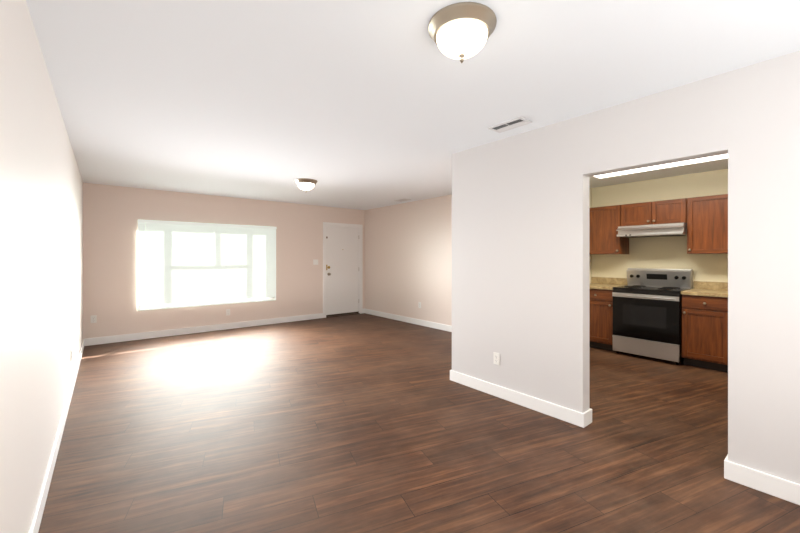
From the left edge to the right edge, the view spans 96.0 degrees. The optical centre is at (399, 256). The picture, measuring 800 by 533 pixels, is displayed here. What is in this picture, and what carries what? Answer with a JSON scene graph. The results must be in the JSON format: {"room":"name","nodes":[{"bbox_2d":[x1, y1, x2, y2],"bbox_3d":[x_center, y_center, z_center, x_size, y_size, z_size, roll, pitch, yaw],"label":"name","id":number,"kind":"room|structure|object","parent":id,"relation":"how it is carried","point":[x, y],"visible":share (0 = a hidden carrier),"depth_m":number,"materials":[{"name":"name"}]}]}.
{"room":"empty living room","nodes":[
{"label":"empty living room","id":0,"kind":"room"},
{"bbox_2d":[0,0,82,532],"bbox_3d":[-2.274,0.110,2.242,0.150,2.440,8.250,0,0,-39],"label":"wall","id":1,"kind":"structure","parent":0,"point":[41,258],"depth_m":1.68,"materials":[{"name":"paint"}]},
{"bbox_2d":[28,338,87,532],"bbox_3d":[-2.208,1.275,2.296,0.020,0.110,7.950,0,0,-39],"label":"baseboard","id":2,"kind":"structure","parent":1,"relation":"attached to","point":[34,527],"depth_m":2.23,"materials":[{"name":"white wood"}]},
{"bbox_2d":[83,183,364,338],"bbox_3d":[-2.772,0.110,7.062,5.170,2.440,0.150,0,0,-39],"label":"wall","id":3,"kind":"structure","parent":0,"point":[112,214],"depth_m":6.17,"materials":[{"name":"paint"}]},
{"bbox_2d":[91,315,96,322],"bbox_3d":[-4.632,0.940,5.442,0.070,0.114,0.009,0,0,-39],"label":"outlet","id":4,"kind":"object","parent":3,"relation":"attached to","point":[93,318],"visible":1,"depth_m":5.45,"materials":[{"name":"white plastic"}]},
{"bbox_2d":[88,313,322,345],"bbox_3d":[-3.191,1.275,6.614,3.895,0.110,0.016,0,0,-39],"label":"baseboard","id":5,"kind":"structure","parent":3,"relation":"attached to","point":[172,332],"depth_m":6.27,"materials":[{"name":"white wood"}]},
{"bbox_2d":[140,297,273,307],"bbox_3d":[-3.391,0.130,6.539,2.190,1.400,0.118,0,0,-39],"label":"window sill","id":6,"kind":"structure","parent":3,"relation":"in","point":[179,304],"depth_m":6.42,"materials":[{"name":"white wood"}]},
{"bbox_2d":[138,219,275,310],"bbox_3d":[-3.332,0.130,6.467,2.230,1.460,0.057,0,0,-39],"label":"window","id":7,"kind":"structure","parent":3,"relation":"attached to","point":[184,262],"depth_m":6.35,"materials":[{"name":"white"}]},
{"bbox_2d":[313,259,317,264],"bbox_3d":[-1.810,0.110,7.741,0.116,0.114,0.015,0,0,-39],"label":"switch plate","id":8,"kind":"object","parent":3,"relation":"attached to","point":[315,261],"visible":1,"depth_m":7.74,"materials":[{"name":"white plastic"}]},
{"bbox_2d":[326,226,359,317],"bbox_3d":[-1.301,0.327,8.199,0.865,2.006,0.148,0,0,-39],"label":"front door","id":9,"kind":"structure","parent":3,"relation":"in","point":[342,271],"depth_m":8.19,"materials":[{"name":"white metal"}]},
{"bbox_2d":[323,222,362,317],"bbox_3d":[-1.330,0.284,8.228,1.024,2.092,0.166,0,0,-39],"label":"door frame","id":10,"kind":"structure","parent":3,"relation":"attached to","point":[329,224],"depth_m":8.30,"materials":[{"name":"white wood"}]},
{"bbox_2d":[365,195,451,325],"bbox_3d":[0.677,0.110,6.804,0.150,2.440,4.610,0,0,-39],"label":"wall","id":11,"kind":"structure","parent":0,"point":[408,256],"depth_m":7.23,"materials":[{"name":"paint"}]},
{"bbox_2d":[364,308,451,331],"bbox_3d":[0.565,1.275,6.791,0.040,0.110,4.490,0,0,-39],"label":"baseboard","id":12,"kind":"structure","parent":11,"relation":"attached to","point":[444,327],"depth_m":7.21,"materials":[{"name":"white wood"}]},
{"bbox_2d":[26,0,799,209],"bbox_3d":[0.233,-1.160,4.287,6.620,0.100,8.250,0,0,-39],"label":"ceiling","id":13,"kind":"structure","parent":0,"point":[361,104],"depth_m":2.24,"materials":[{"name":"paint"}]},
{"bbox_2d":[294,178,316,192],"bbox_3d":[-1.366,-1.018,5.235,0.324,0.183,0.324,0,0,-39],"label":"ceiling light","id":14,"kind":"object","parent":13,"relation":"attached to","point":[306,184],"visible":1,"depth_m":5.14,"materials":[{"name":"white glass"}]},
{"bbox_2d":[428,2,496,62],"bbox_3d":[0.296,-1.018,1.726,0.324,0.183,0.324,0,0,-39],"label":"ceiling light","id":15,"kind":"object","parent":13,"relation":"attached to","point":[461,31],"visible":1,"depth_m":1.64,"materials":[{"name":"white glass"}]},
{"bbox_2d":[488,117,531,132],"bbox_3d":[0.918,-1.105,3.020,0.170,0.010,0.320,0,0,-39],"label":"ceiling vent","id":16,"kind":"object","parent":13,"relation":"in","point":[510,124],"visible":1,"depth_m":3.01,"materials":[{"name":"white metal"}]},
{"bbox_2d":[594,154,727,177],"bbox_3d":[2.806,-1.052,3.869,0.480,0.115,1.450,0,0,-39],"label":"kitchen ceiling light","id":17,"kind":"object","parent":13,"relation":"attached to","point":[667,165],"visible":0.15,"depth_m":3.94,"materials":[{"name":"white plastic"}]},
{"bbox_2d":[38,313,799,532],"bbox_3d":[0.233,1.380,4.287,6.620,0.100,8.250,0,0,-39],"label":"floor","id":18,"kind":"structure","parent":0,"point":[362,423],"depth_m":2.54,"materials":[{"name":"wood"}]},
{"bbox_2d":[590,277,627,351],"bbox_3d":[3.009,0.824,5.382,0.626,1.012,0.534,0,0,-39],"label":"base cabinet","id":19,"kind":"object","parent":18,"relation":"on","point":[601,313],"visible":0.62,"depth_m":5.15,"materials":[{"name":"brown wood"}]},
{"bbox_2d":[612,268,692,364],"bbox_3d":[3.384,0.748,4.851,0.683,1.165,0.750,0,0,-39],"label":"range","id":20,"kind":"object","parent":18,"relation":"on","point":[647,312],"visible":1,"depth_m":4.71,"materials":[{"name":"black metal"}]},
{"bbox_2d":[681,293,720,370],"bbox_3d":[3.832,0.896,4.394,0.598,0.868,0.509,0,0,-39],"label":"base cabinet","id":21,"kind":"object","parent":18,"relation":"on","point":[704,324],"depth_m":4.26,"materials":[{"name":"brown wood"}]},
{"bbox_2d":[681,289,727,296],"bbox_3d":[4.245,0.438,3.874,0.616,0.040,1.838,0,0,-39],"label":"countertop","id":22,"kind":"structure","parent":21,"relation":"on","point":[692,292],"depth_m":4.31,"materials":[{"name":"beige stone"}]},
{"bbox_2d":[721,297,727,372],"bbox_3d":[4.098,0.896,4.069,0.598,0.868,0.568,0,0,-39],"label":"base cabinet","id":23,"kind":"object","parent":18,"relation":"on","point":[724,300],"depth_m":4.10,"materials":[{"name":"brown wood"}]},
{"bbox_2d":[590,188,591,282],"bbox_3d":[1.925,0.110,4.925,3.190,2.440,0.120,0,0,-39],"label":"wall","id":24,"kind":"structure","parent":0,"point":[590,254],"depth_m":5.77,"materials":[{"name":"paint"}]},
{"bbox_2d":[452,51,799,483],"bbox_3d":[1.746,0.110,2.527,0.120,2.440,3.610,0,0,-39],"label":"wall","id":25,"kind":"structure","parent":0,"point":[521,253],"depth_m":2.62,"materials":[{"name":"paint"}]},
{"bbox_2d":[493,352,499,364],"bbox_3d":[0.921,0.970,3.436,0.009,0.114,0.070,0,0,-39],"label":"outlet","id":26,"kind":"object","parent":25,"relation":"attached to","point":[496,358],"visible":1,"depth_m":3.43,"materials":[{"name":"white plastic"}]},
{"bbox_2d":[452,370,587,427],"bbox_3d":[0.998,1.275,3.339,0.020,0.110,1.386,0,0,-39],"label":"baseboard","id":27,"kind":"structure","parent":25,"relation":"attached to","point":[571,416],"depth_m":3.19,"materials":[{"name":"white wood"}]},
{"bbox_2d":[585,409,591,424],"bbox_3d":[1.137,1.275,3.381,0.016,0.110,1.276,0,0,-39],"label":"baseboard","id":28,"kind":"structure","parent":25,"relation":"attached to","point":[589,411],"depth_m":2.86,"materials":[{"name":"white wood"}]},
{"bbox_2d":[724,456,799,504],"bbox_3d":[2.347,1.275,1.686,0.020,0.110,1.246,0,0,-39],"label":"baseboard","id":29,"kind":"structure","parent":25,"relation":"attached to","point":[782,488],"depth_m":2.03,"materials":[{"name":"white wood"}]},
{"bbox_2d":[592,169,727,288],"bbox_3d":[4.244,0.110,4.487,0.150,2.440,3.490,0,0,-39],"label":"wall","id":30,"kind":"structure","parent":0,"point":[669,252],"depth_m":5.05,"materials":[{"name":"paint"}]},
{"bbox_2d":[590,205,628,254],"bbox_3d":[3.106,-0.395,5.460,0.376,0.710,0.535,0,0,-39],"label":"upper cabinet","id":31,"kind":"object","parent":30,"relation":"attached to","point":[605,222],"visible":0.71,"depth_m":5.30,"materials":[{"name":"brown wood"}]},
{"bbox_2d":[621,198,686,225],"bbox_3d":[3.516,-0.593,4.958,0.376,0.315,0.754,0,0,-39],"label":"upper cabinet","id":32,"kind":"object","parent":30,"relation":"attached to","point":[660,212],"visible":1,"depth_m":4.82,"materials":[{"name":"brown wood"}]},
{"bbox_2d":[616,223,686,237],"bbox_3d":[3.463,-0.356,4.915,0.511,0.148,0.750,0,0,-39],"label":"range hood","id":33,"kind":"object","parent":32,"relation":"attached to","point":[662,230],"visible":0.92,"depth_m":4.75,"materials":[{"name":"silver metal"}]},
{"bbox_2d":[687,194,727,253],"bbox_3d":[3.943,-0.395,4.458,0.346,0.710,0.554,0,0,-39],"label":"upper cabinet","id":34,"kind":"object","parent":30,"relation":"attached to","point":[707,224],"visible":0.31,"depth_m":4.38,"materials":[{"name":"brown wood"}]},
{"bbox_2d":[694,281,727,288],"bbox_3d":[4.476,0.368,4.062,0.020,0.100,1.838,0,0,-39],"label":"backsplash","id":35,"kind":"structure","parent":30,"relation":"attached to","point":[697,284],"depth_m":4.63,"materials":[{"name":"beige stone"}]}
]}

